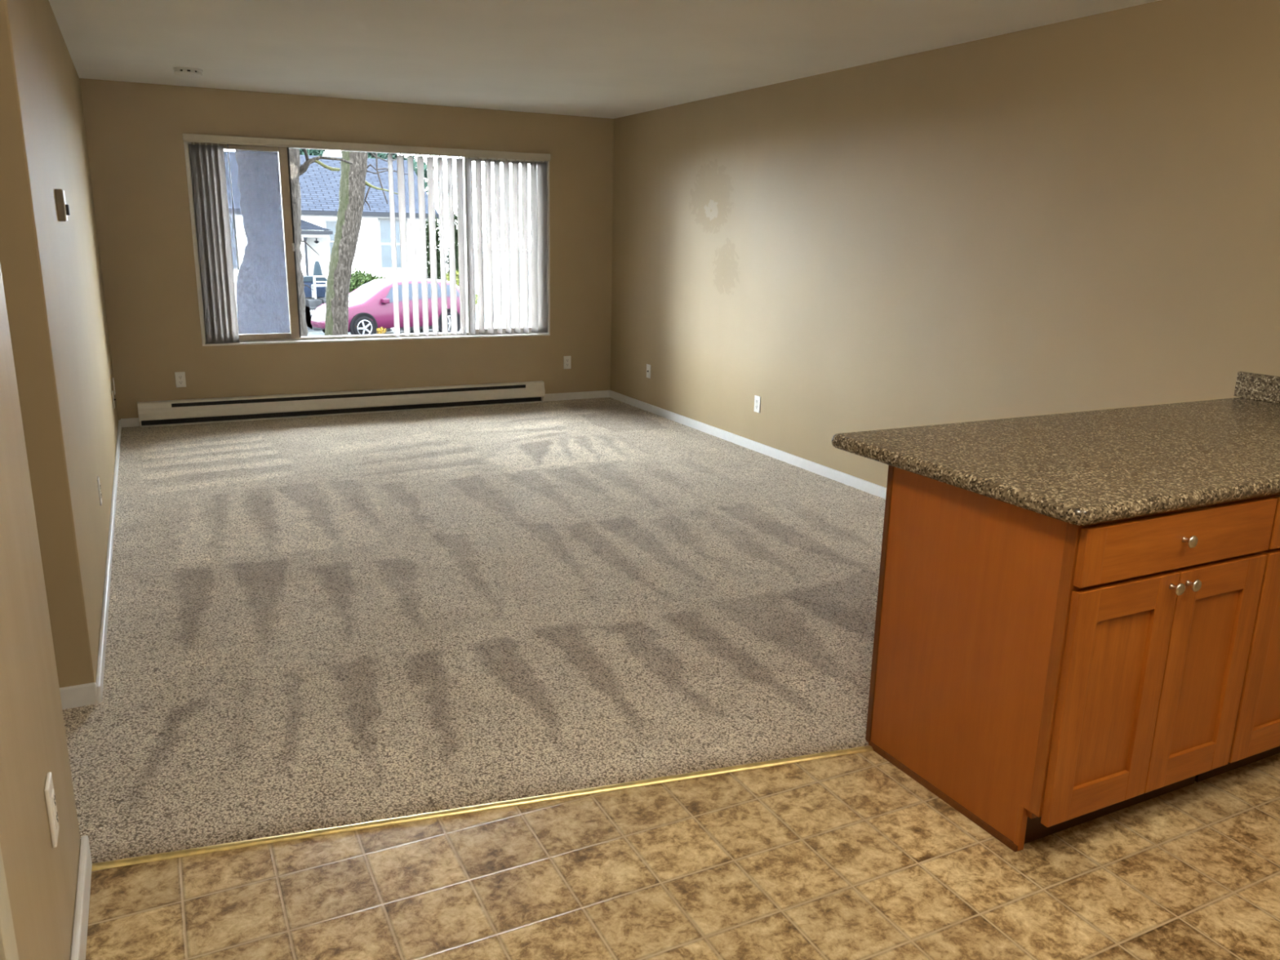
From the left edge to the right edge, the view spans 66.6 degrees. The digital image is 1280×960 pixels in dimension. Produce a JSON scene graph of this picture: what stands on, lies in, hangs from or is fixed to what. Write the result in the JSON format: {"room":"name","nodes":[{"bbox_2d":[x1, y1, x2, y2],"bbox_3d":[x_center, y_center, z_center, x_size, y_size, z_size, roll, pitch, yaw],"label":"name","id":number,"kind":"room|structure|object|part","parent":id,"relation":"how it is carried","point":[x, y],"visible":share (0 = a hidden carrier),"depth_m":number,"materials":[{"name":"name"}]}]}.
{"room":"empty living room","nodes":[
{"label":"empty living room","id":0,"kind":"room"},
{"bbox_2d":[0,0,118,959],"bbox_3d":[-3.193,-0.667,3.693,1.847,2.540,6.638,-6,16,-26],"label":"wall","id":1,"kind":"structure","parent":0,"point":[51,268],"depth_m":2.82,"materials":[{"name":"paint"}]},
{"bbox_2d":[0,844,18,959],"bbox_3d":[-0.938,-0.026,1.142,0.174,2.440,0.085,-6,16,-26],"label":"trim","id":2,"kind":"structure","parent":1,"relation":"attached to","point":[8,947],"depth_m":1.34,"materials":[{"name":"beige paint"}]},
{"bbox_2d":[44,772,59,848],"bbox_3d":[-1.124,0.631,1.866,0.011,0.124,0.072,-6,16,-26],"label":"wall plate","id":3,"kind":"object","parent":1,"relation":"attached to","point":[49,792],"visible":1,"depth_m":1.85,"materials":[{"name":"plastic"}]},
{"bbox_2d":[54,189,70,221],"bbox_3d":[-2.125,-1.011,3.589,0.037,0.114,0.072,-6,16,-26],"label":"thermostat","id":4,"kind":"object","parent":1,"relation":"attached to","point":[63,209],"visible":1,"depth_m":3.56,"materials":[{"name":"plastic"}]},
{"bbox_3d":[-2.114,-0.998,3.599,0.011,0.038,0.040,-6,16,-26],"label":"temperature lever","id":5,"kind":"part","parent":4,"relation":"part of","materials":[{"name":"plastic"}]},
{"bbox_2d":[59,682,97,709],"bbox_3d":[-2.459,0.757,2.731,1.651,0.082,0.016,-6,16,-26],"label":"baseboard","id":6,"kind":"structure","parent":1,"relation":"attached to","point":[82,695],"depth_m":3.06,"materials":[{"name":"white paint"}]},
{"bbox_2d":[70,835,92,959],"bbox_3d":[-1.108,0.990,1.915,0.016,0.085,0.939,-6,16,-26],"label":"baseboard","id":7,"kind":"structure","parent":1,"relation":"attached to","point":[79,937],"depth_m":2.10,"materials":[{"name":"white paint"}]},
{"bbox_2d":[97,476,102,506],"bbox_3d":[-2.346,0.048,4.234,0.008,0.116,0.070,-6,16,-26],"label":"wall outlet","id":8,"kind":"object","parent":1,"relation":"attached to","point":[98,477],"visible":1,"depth_m":4.21,"materials":[{"name":"plastic"}]},
{"bbox_2d":[95,419,121,702],"bbox_3d":[-2.792,0.136,5.170,0.014,0.070,4.809,-6,16,-26],"label":"baseboard","id":9,"kind":"structure","parent":1,"relation":"attached to","point":[104,625],"depth_m":3.96,"materials":[{"name":"white paint"}]},
{"bbox_2d":[111,391,115,408],"bbox_3d":[-3.598,-0.550,6.673,0.016,0.116,0.070,-6,16,-26],"label":"cable plate","id":10,"kind":"object","parent":1,"relation":"attached to","point":[113,399],"visible":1,"depth_m":6.65,"materials":[{"name":"plastic"}]},
{"bbox_2d":[112,377,115,395],"bbox_3d":[-3.771,-0.673,6.990,0.008,0.116,0.070,-6,16,-26],"label":"wall outlet","id":11,"kind":"object","parent":1,"relation":"attached to","point":[113,378],"visible":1,"depth_m":6.96,"materials":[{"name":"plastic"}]},
{"bbox_2d":[79,78,613,422],"bbox_3d":[-2.850,-1.641,7.550,6.126,2.540,0.170,-6,16,-26],"label":"wall","id":12,"kind":"structure","parent":0,"point":[135,131],"depth_m":7.52,"materials":[{"name":"paint"}]},
{"bbox_2d":[120,417,139,427],"bbox_3d":[-3.804,-0.422,7.272,0.121,0.078,0.014,-6,16,-26],"label":"baseboard","id":13,"kind":"structure","parent":12,"relation":"attached to","point":[129,422],"depth_m":7.26,"materials":[{"name":"white paint"}]},
{"bbox_2d":[174,372,186,387],"bbox_3d":[-3.470,-0.758,7.360,0.070,0.116,0.008,-6,16,-26],"label":"wall outlet","id":14,"kind":"object","parent":12,"relation":"attached to","point":[180,381],"visible":1,"depth_m":7.36,"materials":[{"name":"plastic"}]},
{"bbox_2d":[137,380,545,427],"bbox_3d":[-2.296,-0.637,7.960,3.217,0.185,0.074,-6,16,-26],"label":"baseboard heater","id":15,"kind":"object","parent":12,"relation":"attached to","point":[246,408],"visible":1,"depth_m":7.86,"materials":[{"name":"metal"}]},
{"bbox_2d":[183,142,550,346],"bbox_3d":[-2.074,-1.892,7.875,2.816,1.504,0.168,-6,16,-26],"label":"window","id":16,"kind":"structure","parent":12,"relation":"in","point":[295,336],"depth_m":7.64,"materials":[{"name":"beige metal"}]},
{"bbox_3d":[-2.996,-1.802,7.441,0.662,1.456,0.040,-6,16,-26],"label":"sash","id":17,"kind":"part","parent":16,"relation":"part of","materials":[{"name":"beige metal"}]},
{"bbox_2d":[182,133,551,343],"bbox_3d":[-2.050,-1.892,7.822,2.820,1.512,0.108,-6,16,-26],"label":"vertical blind","id":18,"kind":"object","parent":16,"relation":"attached to","point":[207,164],"visible":1,"depth_m":8.02,"materials":[{"name":"plastic"}]},
{"bbox_3d":[-2.022,-2.591,7.616,2.820,0.056,0.046,-6,16,-26],"label":"head rail","id":19,"kind":"part","parent":18,"relation":"part of","materials":[{"name":"white plastic"}]},
{"bbox_3d":[-1.155,-1.996,8.351,0.668,1.456,0.028,-6,16,-26],"label":"sash","id":20,"kind":"part","parent":16,"relation":"part of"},
{"bbox_2d":[564,355,570,368],"bbox_3d":[-0.651,-1.054,8.739,0.070,0.116,0.008,-6,16,-26],"label":"wall outlet","id":21,"kind":"object","parent":12,"relation":"attached to","point":[566,358],"visible":1,"depth_m":8.74,"materials":[{"name":"plastic"}]},
{"bbox_2d":[542,390,609,401],"bbox_3d":[-0.580,-0.759,8.851,0.664,0.078,0.014,-6,16,-26],"label":"baseboard","id":22,"kind":"structure","parent":12,"relation":"attached to","point":[603,393],"depth_m":8.84,"materials":[{"name":"white paint"}]},
{"bbox_2d":[48,0,1159,119],"bbox_3d":[-0.450,-1.730,2.688,6.273,0.120,10.843,-6,16,-26],"label":"ceiling","id":23,"kind":"structure","parent":0,"point":[604,59],"depth_m":5.06,"materials":[{"name":"paint"}]},
{"bbox_2d":[173,66,203,78],"bbox_3d":[-2.860,-2.577,6.171,0.172,0.046,0.172,-6,16,-26],"label":"smoke detector","id":24,"kind":"object","parent":23,"relation":"attached to","point":[184,72],"visible":1,"depth_m":6.12,"materials":[{"name":"plastic"}]},
{"bbox_2d":[174,69,201,73],"bbox_3d":[-2.860,-2.581,6.171,0.156,0.014,0.156,-6,16,-26],"label":"vent","id":25,"kind":"object","parent":24,"relation":"attached to","point":[176,71],"depth_m":6.11,"materials":[{"name":"plastic"}]},
{"bbox_3d":[-2.860,-2.593,6.167,0.172,0.012,0.172,-6,16,-26],"label":"plate","id":26,"kind":"part","parent":24,"relation":"part of","materials":[{"name":"plastic"}]},
{"bbox_2d":[85,751,1279,959],"bbox_3d":[0.639,1.403,0.904,6.273,0.150,5.150,-6,16,-26],"label":"floor","id":27,"kind":"structure","parent":0,"point":[848,856],"depth_m":2.31,"materials":[{"name":"tile"}]},
{"bbox_2d":[62,397,885,863],"bbox_3d":[-1.458,0.193,5.158,5.669,0.012,6.042,-6,16,-26],"label":"carpet","id":28,"kind":"object","parent":27,"relation":"on","point":[315,622],"visible":0.86,"depth_m":3.84,"materials":[{"name":"beige carpet"}]},
{"bbox_2d":[91,745,873,871],"bbox_3d":[-0.304,0.863,2.630,2.111,0.008,0.026,-3,15,-17],"label":"threshold strip","id":29,"kind":"object","parent":27,"relation":"on","point":[421,816],"visible":0.99,"depth_m":2.57,"materials":[{"name":"gold metal"}]},
{"bbox_2d":[865,465,1277,852],"bbox_3d":[1.165,0.422,2.715,0.721,0.878,0.692,-6,16,-26],"label":"base cabinet","id":30,"kind":"object","parent":27,"relation":"on","point":[1040,676],"visible":0.95,"depth_m":2.47,"materials":[{"name":"brown wood"}]},
{"bbox_3d":[0.706,0.377,2.854,0.020,0.877,0.020,-6,16,-26],"label":"corner moulding","id":31,"kind":"part","parent":30,"relation":"part of","materials":[{"name":"brown wood"}]},
{"bbox_3d":[0.821,0.863,2.700,0.009,0.016,0.571,-6,16,-26],"label":"moulding","id":32,"kind":"part","parent":30,"relation":"part of","materials":[{"name":"brown wood"}]},
{"bbox_3d":[0.842,0.446,2.594,0.014,0.878,0.592,-6,16,-26],"label":"panel","id":33,"kind":"part","parent":30,"relation":"part of","materials":[{"name":"brown wood"}]},
{"bbox_3d":[0.958,0.872,2.450,0.020,0.126,0.016,-6,16,-26],"label":"toe post","id":34,"kind":"part","parent":30,"relation":"part of","materials":[{"name":"brown wood"}]},
{"bbox_2d":[831,397,1279,525],"bbox_3d":[1.650,-0.109,2.972,1.973,0.042,0.910,-6,16,-26],"label":"countertop","id":35,"kind":"structure","parent":30,"relation":"on","point":[1090,467],"depth_m":2.69,"materials":[{"name":"stone"}]},
{"bbox_3d":[1.146,0.788,2.450,0.205,0.082,0.021,-6,16,-26],"label":"door rail","id":36,"kind":"part","parent":30,"relation":"part of","materials":[{"name":"brown wood"}]},
{"bbox_3d":[1.149,0.534,2.389,0.213,0.450,0.008,-6,16,-26],"label":"cabinet door","id":37,"kind":"part","parent":30,"relation":"part of","materials":[{"name":"brown wood"}]},
{"bbox_3d":[1.156,0.281,2.321,0.205,0.082,0.021,-6,16,-26],"label":"door rail","id":38,"kind":"part","parent":30,"relation":"part of","materials":[{"name":"brown wood"}]},
{"bbox_3d":[1.295,0.425,2.462,0.712,0.753,0.031,-6,16,-26],"label":"frame","id":39,"kind":"part","parent":30,"relation":"part of","materials":[{"name":"brown wood"}]},
{"bbox_3d":[1.313,0.145,2.366,0.699,0.139,0.022,-6,16,-26],"label":"drawer","id":40,"kind":"part","parent":30,"relation":"part of","materials":[{"name":"brown wood"}]},
{"bbox_3d":[1.301,0.262,2.361,0.031,0.031,0.030,-6,16,-26],"label":"knob","id":41,"kind":"part","parent":30,"relation":"part of","materials":[{"name":"silver metal"}]},
{"bbox_3d":[1.460,0.756,2.604,0.194,0.082,0.021,-6,16,-26],"label":"door rail","id":42,"kind":"part","parent":30,"relation":"part of","materials":[{"name":"brown wood"}]},
{"bbox_3d":[1.319,0.146,2.340,0.031,0.031,0.030,-6,16,-26],"label":"knob","id":43,"kind":"part","parent":30,"relation":"part of","materials":[{"name":"silver metal"}]},
{"bbox_3d":[1.356,0.256,2.388,0.031,0.031,0.030,-6,16,-26],"label":"knob","id":44,"kind":"part","parent":30,"relation":"part of","materials":[{"name":"silver metal"}]},
{"bbox_3d":[1.463,0.501,2.543,0.202,0.450,0.008,-6,16,-26],"label":"cabinet door","id":45,"kind":"part","parent":30,"relation":"part of","materials":[{"name":"brown wood"}]},
{"bbox_3d":[1.470,0.248,2.475,0.194,0.082,0.021,-6,16,-26],"label":"door rail","id":46,"kind":"part","parent":30,"relation":"part of","materials":[{"name":"brown wood"}]},
{"bbox_2d":[1195,493,1279,782],"bbox_3d":[2.037,0.333,3.134,1.221,0.878,0.676,-6,16,-26],"label":"base cabinet","id":47,"kind":"object","parent":27,"relation":"on","point":[1256,734],"visible":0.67,"depth_m":2.67,"materials":[{"name":"brown wood"}]},
{"bbox_3d":[1.758,0.725,2.749,0.151,0.082,0.021,-6,16,-26],"label":"door rail","id":48,"kind":"part","parent":47,"relation":"part of","materials":[{"name":"brown wood"}]},
{"bbox_3d":[1.761,0.470,2.689,0.159,0.450,0.008,-6,16,-26],"label":"cabinet door","id":49,"kind":"part","parent":47,"relation":"part of","materials":[{"name":"brown wood"}]},
{"bbox_3d":[2.159,0.334,2.885,1.221,0.753,0.031,-6,16,-26],"label":"frame","id":50,"kind":"part","parent":47,"relation":"part of","materials":[{"name":"brown wood"}]},
{"bbox_2d":[610,0,1279,487],"bbox_3d":[2.184,-0.699,4.237,0.200,2.540,10.493,-6,16,-26],"label":"wall","id":51,"kind":"structure","parent":0,"point":[1082,214],"depth_m":4.98,"materials":[{"name":"paint"}]},
{"bbox_2d":[646,364,650,378],"bbox_3d":[0.067,-0.923,8.266,0.016,0.116,0.070,-6,16,-26],"label":"cable plate","id":52,"kind":"object","parent":51,"relation":"attached to","point":[648,366],"visible":1,"depth_m":8.26,"materials":[{"name":"plastic"}]},
{"bbox_2d":[609,390,886,498],"bbox_3d":[1.067,-0.104,6.401,0.014,0.078,6.023,-6,16,-26],"label":"baseboard","id":53,"kind":"structure","parent":51,"relation":"attached to","point":[872,488],"depth_m":6.79,"materials":[{"name":"white paint"}]},
{"bbox_2d":[754,395,760,413],"bbox_3d":[0.820,-0.531,6.821,0.008,0.116,0.070,-6,16,-26],"label":"wall outlet","id":54,"kind":"object","parent":51,"relation":"attached to","point":[757,398],"visible":1,"depth_m":6.82,"materials":[{"name":"plastic"}]},
{"bbox_2d":[1233,371,1279,403],"bbox_3d":[2.674,-0.191,3.090,0.022,0.096,1.598,-6,16,-26],"label":"backsplash","id":55,"kind":"structure","parent":51,"relation":"attached to","point":[1261,387],"depth_m":3.70,"materials":[{"name":"stone"}]},
{"label":"outside","id":56,"kind":"structure","parent":0,"visible":0},
{"bbox_2d":[306,326,322,331],"bbox_3d":[-11.149,-5.009,30.841,2.000,0.016,6.400,-6,16,-26],"label":"footpath","id":57,"kind":"structure","parent":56,"point":[308,328],"depth_m":28.39,"materials":[{"name":"concrete"}]},
{"bbox_2d":[305,292,325,330],"bbox_3d":[-9.928,-5.322,30.409,1.224,0.851,4.398,-6,16,-26],"label":"stone steps","id":58,"kind":"structure","parent":57,"relation":"on","point":[311,304],"depth_m":28.71,"materials":[{"name":"grey stone"}]},
{"bbox_2d":[303,275,327,297],"bbox_3d":[-9.899,-5.854,29.478,0.760,0.608,0.590,-6,16,-26],"label":"storage bin","id":59,"kind":"object","parent":58,"relation":"on","point":[308,280],"visible":0.47,"depth_m":29.25,"materials":[{"name":"blue plastic"}]},
{"bbox_3d":[-9.895,-6.080,29.420,0.760,0.140,0.590,-6,16,-26],"label":"bin lid","id":60,"kind":"part","parent":59,"relation":"part of","materials":[{"name":"plastic"}]},
{"bbox_2d":[313,261,322,275],"bbox_3d":[-9.928,-6.223,30.053,0.290,1.040,0.290,-6,16,-26],"label":"parasol","id":61,"kind":"object","parent":58,"relation":"on","point":[317,270],"visible":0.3,"depth_m":29.90,"materials":[{"name":"fabric"}]},
{"bbox_2d":[311,275,327,298],"bbox_3d":[-9.449,-5.733,28.916,0.510,0.668,0.520,-6,16,-26],"label":"garden chair","id":62,"kind":"object","parent":58,"relation":"on","point":[313,286],"visible":0.59,"depth_m":28.66,"materials":[{"name":"white plastic"}]},
{"bbox_3d":[-9.751,-5.626,29.042,0.060,0.388,0.060,-6,16,-26],"label":"leg","id":63,"kind":"part","parent":62,"relation":"part of","materials":[{"name":"white plastic"}]},
{"bbox_3d":[-9.552,-5.652,28.629,0.060,0.648,0.060,-6,16,-26],"label":"leg","id":64,"kind":"part","parent":62,"relation":"part of","materials":[{"name":"white plastic"}]},
{"bbox_3d":[-9.448,-5.769,28.918,0.500,0.040,0.500,-6,16,-26],"label":"seat","id":65,"kind":"part","parent":62,"relation":"part of","materials":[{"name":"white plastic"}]},
{"bbox_3d":[-9.342,-5.904,28.648,0.480,0.200,0.040,-6,16,-26],"label":"backrest","id":66,"kind":"part","parent":62,"relation":"part of","materials":[{"name":"white plastic"}]},
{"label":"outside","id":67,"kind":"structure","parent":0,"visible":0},
{"bbox_2d":[307,249,531,333],"bbox_3d":[-19.986,-15.430,71.794,150.000,0.300,130.907,-6,16,-26],"label":"ground","id":68,"kind":"structure","parent":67,"point":[446,251],"depth_m":53.68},
{"bbox_2d":[235,147,352,336],"bbox_3d":[-3.466,-2.745,9.399,1.430,6.493,0.942,-6,16,-26],"label":"tree","id":69,"kind":"object","parent":68,"relation":"on","point":[263,253],"visible":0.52,"depth_m":9.26,"materials":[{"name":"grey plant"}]},
{"bbox_2d":[299,148,327,155],"bbox_3d":[-16.636,-14.330,48.703,3.611,9.070,2.749,11,17,33],"label":"evergreen","id":70,"kind":"object","parent":68,"relation":"on","point":[310,152],"visible":0.08,"depth_m":47.77,"materials":[{"name":"green plant"}]},
{"bbox_2d":[223,151,439,311],"bbox_3d":[-13.210,-9.211,36.037,9.850,5.520,9.950,-6,16,-26],"label":"house","id":71,"kind":"structure","parent":68,"relation":"on","point":[319,185],"depth_m":34.42,"materials":[{"name":"white paint"}]},
{"bbox_3d":[-13.913,-7.881,32.332,0.900,1.600,0.013,-6,16,-26],"label":"pane","id":72,"kind":"part","parent":71,"relation":"part of","materials":[{"name":"glass"}]},
{"bbox_3d":[-11.044,-7.192,32.284,0.116,1.700,0.116,-6,16,-26],"label":"porch post","id":73,"kind":"part","parent":71,"relation":"part of","materials":[{"name":"white wood"}]},
{"bbox_3d":[-11.198,-7.629,33.786,0.620,1.800,0.055,-6,16,-26],"label":"door","id":74,"kind":"part","parent":71,"relation":"part of","materials":[{"name":"white paint"}]},
{"bbox_3d":[-10.391,-7.261,32.604,0.116,1.700,0.116,-6,16,-26],"label":"porch post","id":75,"kind":"part","parent":71,"relation":"part of","materials":[{"name":"white paint"}]},
{"bbox_3d":[-10.598,-8.305,33.934,0.590,1.360,0.013,-6,16,-26],"label":"pane","id":76,"kind":"part","parent":71,"relation":"part of","materials":[{"name":"white glass"}]},
{"bbox_3d":[-8.806,-8.434,34.827,0.920,1.640,0.013,-6,16,-26],"label":"pane","id":77,"kind":"part","parent":71,"relation":"part of","materials":[{"name":"glass"}]},
{"bbox_2d":[324,151,408,335],"bbox_3d":[-4.279,-4.708,15.048,1.869,7.497,0.560,-6,16,-26],"label":"tree","id":78,"kind":"object","parent":68,"relation":"on","point":[353,183],"visible":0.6,"depth_m":15.04,"materials":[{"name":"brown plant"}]},
{"bbox_2d":[349,267,386,292],"bbox_3d":[-9.013,-6.184,32.279,1.764,1.667,1.397,-6,16,-26],"label":"shrub","id":79,"kind":"object","parent":68,"relation":"on","point":[358,278],"visible":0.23,"depth_m":31.90,"materials":[{"name":"green plant"}]},
{"bbox_2d":[367,151,398,159],"bbox_3d":[-12.819,-13.835,47.462,2.979,8.870,3.402,-6,16,-26],"label":"evergreen","id":80,"kind":"object","parent":68,"relation":"on","point":[384,156],"visible":0.06,"depth_m":46.00,"materials":[{"name":"green plant"}]},
{"bbox_2d":[395,154,435,192],"bbox_3d":[-12.949,-14.812,51.815,4.722,8.614,4.524,-6,16,-26],"label":"evergreen","id":81,"kind":"object","parent":68,"relation":"on","point":[415,162],"visible":0.05,"depth_m":51.45,"materials":[{"name":"green plant"}]},
{"bbox_2d":[425,215,440,279],"bbox_3d":[-7.321,-7.626,34.552,0.902,3.407,0.906,-6,16,-26],"label":"cypress","id":82,"kind":"object","parent":68,"relation":"on","point":[437,242],"visible":0.27,"depth_m":34.27,"materials":[{"name":"green plant"}]},
{"bbox_2d":[445,208,459,284],"bbox_3d":[-6.548,-7.837,34.913,0.929,3.667,0.894,-6,16,-26],"label":"cypress","id":83,"kind":"object","parent":68,"relation":"on","point":[455,211],"visible":0.18,"depth_m":34.59,"materials":[{"name":"green plant"}]},
{"bbox_2d":[445,271,478,306],"bbox_3d":[-5.995,-6.210,32.639,1.280,1.656,1.045,-6,16,-26],"label":"shrub","id":84,"kind":"object","parent":68,"relation":"on","point":[456,272],"visible":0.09,"depth_m":32.45,"materials":[{"name":"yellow plant"}]},
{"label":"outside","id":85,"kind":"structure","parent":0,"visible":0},
{"bbox_2d":[306,320,531,336],"bbox_3d":[-6.203,-3.905,26.881,80.000,0.008,5.500,-13,20,-43],"label":"street","id":86,"kind":"structure","parent":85,"point":[321,334],"depth_m":28.86,"materials":[{"name":"grey asphalt"}]},
{"bbox_2d":[376,327,386,334],"bbox_3d":[-6.670,-3.697,25.169,0.345,0.511,0.278,-6,16,-26],"label":"tuft","id":87,"kind":"object","parent":86,"relation":"on","point":[383,329],"visible":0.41,"depth_m":25.11,"materials":[{"name":"yellow plant"}]},
{"bbox_2d":[310,277,460,334],"bbox_3d":[-6.996,-4.876,27.532,4.455,1.635,1.920,-13,20,-43],"label":"car","id":88,"kind":"object","parent":86,"relation":"on","point":[371,305],"visible":0.49,"depth_m":26.57,"materials":[{"name":"paint"}]},
{"bbox_2d":[381,297,390,303],"bbox_3d":[-6.896,-4.849,26.391,0.180,0.130,0.200,-13,20,-43],"label":"mirror","id":89,"kind":"object","parent":88,"relation":"attached to","point":[384,300],"depth_m":26.33,"materials":[{"name":"paint"}]}
]}

